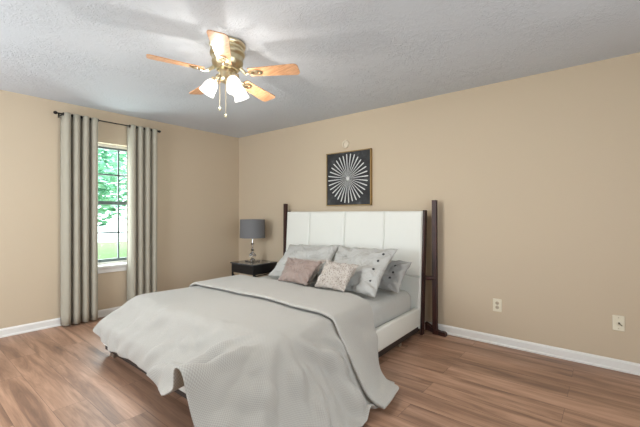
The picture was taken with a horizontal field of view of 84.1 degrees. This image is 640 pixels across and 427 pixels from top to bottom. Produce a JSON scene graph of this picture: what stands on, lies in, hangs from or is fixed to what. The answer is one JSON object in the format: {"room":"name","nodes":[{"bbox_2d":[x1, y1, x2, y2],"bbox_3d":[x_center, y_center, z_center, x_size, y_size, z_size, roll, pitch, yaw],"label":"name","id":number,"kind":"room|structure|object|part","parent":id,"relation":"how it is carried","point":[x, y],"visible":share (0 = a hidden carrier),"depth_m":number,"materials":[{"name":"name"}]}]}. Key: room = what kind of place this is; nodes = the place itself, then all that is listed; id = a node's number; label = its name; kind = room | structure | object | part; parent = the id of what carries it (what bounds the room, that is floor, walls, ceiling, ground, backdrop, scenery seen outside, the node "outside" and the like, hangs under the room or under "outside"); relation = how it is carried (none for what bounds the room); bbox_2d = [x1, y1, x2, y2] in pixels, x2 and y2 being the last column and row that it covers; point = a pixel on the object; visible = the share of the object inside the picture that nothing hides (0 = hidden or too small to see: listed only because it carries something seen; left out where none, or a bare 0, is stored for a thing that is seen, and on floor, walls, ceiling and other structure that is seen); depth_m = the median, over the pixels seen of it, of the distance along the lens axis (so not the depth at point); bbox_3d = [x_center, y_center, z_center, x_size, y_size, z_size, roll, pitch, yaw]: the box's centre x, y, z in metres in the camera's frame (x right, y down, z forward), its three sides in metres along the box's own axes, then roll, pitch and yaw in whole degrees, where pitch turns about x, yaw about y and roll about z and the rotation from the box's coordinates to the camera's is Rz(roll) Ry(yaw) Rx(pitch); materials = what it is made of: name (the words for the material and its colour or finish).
{"room":"bedroom","nodes":[
{"label":"bedroom","id":0,"kind":"room"},
{"bbox_2d":[0,90,238,328],"bbox_3d":[-2.896,0.000,3.931,0.160,2.440,4.800,0,0,39],"label":"wall","id":1,"kind":"structure","parent":0,"point":[198,170],"depth_m":4.17,"materials":[{"name":"beige paint"}]},
{"bbox_2d":[0,306,120,337],"bbox_3d":[-2.832,1.178,3.865,0.022,0.084,4.778,0,0,39],"label":"baseboard","id":2,"kind":"structure","parent":1,"relation":"attached to","point":[9,331],"depth_m":3.71,"materials":[{"name":"white paint"}]},
{"bbox_2d":[53,111,160,132],"bbox_3d":[-2.477,-1.065,4.208,0.137,0.044,1.152,0,0,39],"label":"curtain rod","id":3,"kind":"object","parent":1,"relation":"attached to","point":[54,112],"visible":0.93,"depth_m":4.10,"materials":[{"name":"black metal"}]},
{"bbox_2d":[60,112,98,325],"bbox_3d":[-2.652,0.060,3.936,0.116,2.284,0.347,0,0,39],"label":"curtain","id":4,"kind":"object","parent":3,"relation":"hanging from","point":[78,136],"visible":1,"depth_m":3.87,"materials":[{"name":"beige fabric"}]},
{"bbox_3d":[-2.437,-1.065,4.176,0.014,0.014,1.080,0,0,39],"label":"rod","id":5,"kind":"part","parent":3,"relation":"part of","materials":[{"name":"black metal"}]},
{"bbox_2d":[127,125,157,300],"bbox_3d":[-2.220,0.060,4.463,0.116,2.284,0.350,0,0,39],"label":"curtain","id":6,"kind":"object","parent":3,"relation":"hanging from","point":[141,143],"visible":0.94,"depth_m":4.39,"materials":[{"name":"beige fabric"}]},
{"bbox_2d":[98,143,126,273],"bbox_3d":[-2.558,-0.068,4.300,0.195,1.545,0.880,0,0,39],"label":"window","id":7,"kind":"structure","parent":1,"relation":"in","point":[111,264],"depth_m":4.38,"materials":[{"name":"white paint"}]},
{"bbox_3d":[-2.539,0.660,4.285,0.145,0.089,0.880,0,0,39],"label":"sill","id":8,"kind":"part","parent":7,"relation":"part of","materials":[{"name":"white paint"}]},
{"bbox_2d":[0,0,639,137],"bbox_3d":[-0.550,-1.280,2.013,6.220,0.120,5.120,0,0,39],"label":"ceiling","id":9,"kind":"structure","parent":0,"point":[350,56],"depth_m":2.62,"materials":[{"name":"grey paint"}]},
{"bbox_2d":[146,30,299,117],"bbox_3d":[-0.674,-0.949,2.578,1.002,0.541,1.014,0,0,39],"label":"ceiling fan","id":10,"kind":"object","parent":9,"relation":"hanging from","point":[227,53],"visible":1,"depth_m":2.49,"materials":[{"name":"brown wood"}]},
{"bbox_3d":[-0.974,-1.022,2.399,0.360,0.043,0.125,0,0,-26],"label":"blade","id":11,"kind":"part","parent":10,"relation":"part of","materials":[{"name":"brown wood"}]},
{"bbox_3d":[-0.904,-0.991,2.800,0.125,0.039,0.360,0,0,-45],"label":"blade","id":12,"kind":"part","parent":10,"relation":"part of","materials":[{"name":"brown wood"}]},
{"bbox_3d":[-0.782,-0.906,2.530,0.052,0.070,0.054,0,0,39],"label":"bulb","id":13,"kind":"part","parent":10,"relation":"part of","materials":[{"name":"white glass"}]},
{"bbox_3d":[-0.741,-0.964,2.543,0.082,0.066,0.053,0,0,-28],"label":"lamp arm","id":14,"kind":"part","parent":10,"relation":"part of","materials":[{"name":"gold metal"}]},
{"bbox_3d":[-0.614,-1.029,2.212,0.125,0.049,0.360,0,0,-7],"label":"blade","id":15,"kind":"part","parent":10,"relation":"part of","materials":[{"name":"brown wood"}]},
{"bbox_3d":[-0.668,-0.834,2.516,0.004,0.262,0.004,0,0,39],"label":"pull chain","id":16,"kind":"part","parent":10,"relation":"part of","materials":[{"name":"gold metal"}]},
{"bbox_3d":[-0.624,-0.964,2.489,0.081,0.066,0.054,0,0,39],"label":"lamp arm","id":17,"kind":"part","parent":10,"relation":"part of","materials":[{"name":"gold metal"}]},
{"bbox_3d":[-0.599,-0.904,2.459,0.056,0.070,0.051,0,0,39],"label":"bulb","id":18,"kind":"part","parent":10,"relation":"part of","materials":[{"name":"white glass"}]},
{"bbox_3d":[-0.605,-0.910,2.661,0.051,0.069,0.060,0,0,39],"label":"bulb","id":19,"kind":"part","parent":10,"relation":"part of","materials":[{"name":"white glass"}]},
{"bbox_3d":[-0.502,-0.980,2.855,0.125,0.050,0.359,0,0,27],"label":"blade","id":20,"kind":"part","parent":10,"relation":"part of","materials":[{"name":"brown wood"}]},
{"bbox_3d":[-0.325,-1.002,2.493,0.360,0.030,0.125,0,0,10],"label":"blade","id":21,"kind":"part","parent":10,"relation":"part of","materials":[{"name":"brown wood"}]},
{"bbox_2d":[0,317,639,426],"bbox_3d":[-0.550,1.280,2.013,6.220,0.120,5.120,0,0,39],"label":"floor","id":22,"kind":"structure","parent":0,"point":[59,376],"depth_m":2.46,"materials":[{"name":"brown wood"}]},
{"bbox_2d":[230,259,276,276],"bbox_3d":[-0.950,0.955,5.063,0.496,0.530,0.463,0,0,39],"label":"nightstand","id":23,"kind":"object","parent":22,"relation":"on","point":[262,266],"visible":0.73,"depth_m":4.92,"materials":[{"name":"black wood"}]},
{"bbox_3d":[-1.078,0.767,4.906,0.456,0.106,0.011,0,0,39],"label":"drawer","id":24,"kind":"part","parent":23,"relation":"part of","materials":[{"name":"black paint"}]},
{"bbox_2d":[240,219,264,261],"bbox_3d":[-0.974,0.385,5.121,0.360,0.610,0.360,0,0,39],"label":"table lamp","id":25,"kind":"object","parent":23,"relation":"on","point":[252,229],"visible":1,"depth_m":4.98,"materials":[{"name":"grey fabric"}]},
{"bbox_3d":[-0.974,0.600,5.121,0.108,0.136,0.108,0,0,39],"label":"stem","id":26,"kind":"part","parent":25,"relation":"part of","materials":[{"name":"clear glass"}]},
{"bbox_3d":[-0.974,0.217,5.121,0.360,0.265,0.360,0,0,39],"label":"lamp shade","id":27,"kind":"part","parent":25,"relation":"part of","materials":[{"name":"grey fabric"}]},
{"bbox_2d":[103,200,446,398],"bbox_3d":[-0.390,0.545,3.377,2.362,1.362,2.365,0,0,39],"label":"bed","id":28,"kind":"object","parent":22,"relation":"on","point":[404,231],"visible":0.33,"depth_m":3.72,"materials":[{"name":"white fabric"}]},
{"bbox_3d":[-1.101,1.042,2.466,1.978,0.187,0.055,0,0,39],"label":"foot rail","id":29,"kind":"part","parent":28,"relation":"part of","materials":[{"name":"white fabric"}]},
{"bbox_3d":[-1.097,1.153,2.482,1.940,0.045,0.045,0,0,39],"label":"rail","id":30,"kind":"part","parent":28,"relation":"part of","materials":[{"name":"black"}]},
{"bbox_3d":[-0.481,0.544,4.946,0.050,1.360,0.050,0,0,39],"label":"tall post","id":31,"kind":"part","parent":28,"relation":"part of","materials":[{"name":"brown wood"}]},
{"bbox_3d":[-0.295,0.308,4.687,0.408,0.667,0.062,0,0,39],"label":"headboard panel","id":32,"kind":"part","parent":28,"relation":"part of","materials":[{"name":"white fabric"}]},
{"bbox_3d":[0.075,0.308,4.385,0.543,0.667,0.062,0,0,39],"label":"headboard panel","id":33,"kind":"part","parent":28,"relation":"part of","materials":[{"name":"white fabric"}]},
{"bbox_2d":[258,276,410,327],"bbox_3d":[-0.397,0.934,3.370,1.810,0.332,2.015,0,0,39],"label":"mattress","id":34,"kind":"object","parent":28,"relation":"on","point":[387,305],"visible":0.14,"depth_m":3.28,"materials":[{"name":"grey fabric"}]},
{"bbox_2d":[93,275,398,426],"bbox_3d":[-0.654,0.945,2.756,2.604,0.534,1.776,0,0,39],"label":"duvet","id":35,"kind":"object","parent":34,"relation":"on","point":[245,351],"visible":1,"depth_m":2.26,"materials":[{"name":"grey fabric"}]},
{"bbox_2d":[278,257,321,284],"bbox_3d":[-0.220,0.570,3.538,0.460,0.220,0.225,0,0,39],"label":"cushion","id":36,"kind":"object","parent":35,"relation":"on","point":[300,271],"visible":1,"depth_m":3.47,"materials":[{"name":"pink fabric"}]},
{"bbox_2d":[315,259,358,291],"bbox_3d":[0.137,0.566,3.268,0.375,0.244,0.249,0,0,39],"label":"cushion","id":37,"kind":"object","parent":35,"relation":"on","point":[334,275],"visible":1,"depth_m":3.21,"materials":[{"name":"fabric"}]},
{"bbox_2d":[268,244,339,281],"bbox_3d":[-0.167,0.551,4.077,0.880,0.391,0.405,0,0,39],"label":"pillow","id":38,"kind":"object","parent":34,"relation":"on","point":[322,252],"visible":0.62,"depth_m":4.07,"materials":[{"name":"grey fabric"}]},
{"bbox_2d":[291,257,325,286],"bbox_3d":[-0.204,0.610,3.716,0.520,0.270,0.238,0,0,39],"label":"cushion","id":39,"kind":"object","parent":34,"relation":"on","point":[310,281],"visible":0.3,"depth_m":3.60,"materials":[{"name":"fabric"}]},
{"bbox_2d":[323,246,397,297],"bbox_3d":[0.340,0.539,3.481,0.740,0.397,0.480,0,0,39],"label":"pillow","id":40,"kind":"object","parent":34,"relation":"on","point":[372,263],"visible":0.72,"depth_m":3.33,"materials":[{"name":"grey fabric"}]},
{"bbox_2d":[378,260,411,292],"bbox_3d":[0.618,0.599,3.560,0.550,0.301,0.286,0,0,39],"label":"pillow","id":41,"kind":"object","parent":34,"relation":"on","point":[391,280],"visible":0.53,"depth_m":3.42,"materials":[{"name":"grey fabric"}]},
{"bbox_3d":[0.491,0.308,4.044,0.528,0.667,0.062,0,0,39],"label":"headboard panel","id":42,"kind":"part","parent":28,"relation":"part of","materials":[{"name":"white fabric"}]},
{"bbox_3d":[0.314,1.042,2.721,0.055,0.187,2.211,0,0,38],"label":"rail","id":43,"kind":"part","parent":28,"relation":"part of","materials":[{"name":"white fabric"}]},
{"bbox_3d":[0.312,1.160,2.758,0.065,0.060,2.217,0,0,38],"label":"rail","id":44,"kind":"part","parent":28,"relation":"part of","materials":[{"name":"black"}]},
{"bbox_3d":[0.864,0.308,3.739,0.433,0.667,0.062,0,0,39],"label":"headboard panel","id":45,"kind":"part","parent":28,"relation":"part of","materials":[{"name":"white fabric"}]},
{"bbox_3d":[0.845,0.833,3.715,0.433,0.375,0.044,0,0,39],"label":"headboard panel","id":46,"kind":"part","parent":28,"relation":"part of","materials":[{"name":"white fabric"}]},
{"bbox_3d":[0.300,0.573,4.222,1.920,1.175,0.120,0,0,39],"label":"headboard","id":47,"kind":"part","parent":28,"relation":"part of","materials":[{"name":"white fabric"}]},
{"bbox_3d":[1.165,0.544,3.601,0.050,1.360,0.050,0,0,39],"label":"tall post","id":48,"kind":"part","parent":28,"relation":"part of","materials":[{"name":"brown wood"}]},
{"bbox_2d":[239,52,639,363],"bbox_3d":[1.014,0.000,3.926,6.220,2.440,0.176,0,0,39],"label":"wall","id":49,"kind":"structure","parent":0,"point":[534,180],"depth_m":3.24,"materials":[{"name":"beige paint"}]},
{"bbox_2d":[326,148,371,205],"bbox_3d":[0.347,-0.429,4.357,0.658,0.665,0.033,0,0,39],"label":"wall art","id":50,"kind":"object","parent":49,"relation":"attached to","point":[348,173],"visible":1,"depth_m":4.33,"materials":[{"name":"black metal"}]},
{"bbox_2d":[493,298,501,311],"bbox_3d":[1.650,0.854,3.306,0.074,0.118,0.011,0,0,39],"label":"power outlet","id":51,"kind":"object","parent":49,"relation":"attached to","point":[497,303],"visible":1,"depth_m":3.30,"materials":[{"name":"beige plastic"}]},
{"bbox_2d":[424,321,639,375],"bbox_3d":[0.962,1.178,3.862,5.900,0.084,0.022,0,0,39],"label":"baseboard","id":52,"kind":"structure","parent":49,"relation":"attached to","point":[566,354],"depth_m":3.05,"materials":[{"name":"white paint"}]},
{"bbox_2d":[612,315,624,331],"bbox_3d":[2.315,0.852,2.753,0.074,0.118,0.026,0,0,39],"label":"outlet","id":53,"kind":"object","parent":49,"relation":"attached to","point":[618,322],"visible":1,"depth_m":2.76,"materials":[{"name":"beige plastic"}]},
{"label":"outside","id":54,"kind":"structure","parent":0,"visible":0},
{"bbox_2d":[98,241,126,258],"bbox_3d":[-8.211,1.570,10.085,15.820,0.100,26.000,0,0,39],"label":"ground","id":55,"kind":"structure","parent":54,"point":[106,250],"depth_m":14.99,"materials":[{"name":"green plant"}]},
{"bbox_2d":[98,149,126,225],"bbox_3d":[-6.154,-0.440,6.824,4.294,3.927,4.295,0,0,-40],"label":"tree","id":56,"kind":"object","parent":55,"relation":"on","point":[103,189],"visible":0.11,"depth_m":7.47,"materials":[{"name":"green plant"}]},
{"bbox_2d":[98,149,126,224],"bbox_3d":[-5.967,-1.086,13.924,5.540,5.218,5.494,0,0,39],"label":"tree","id":57,"kind":"object","parent":55,"relation":"on","point":[124,193],"visible":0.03,"depth_m":12.91,"materials":[{"name":"plant"}]}
]}

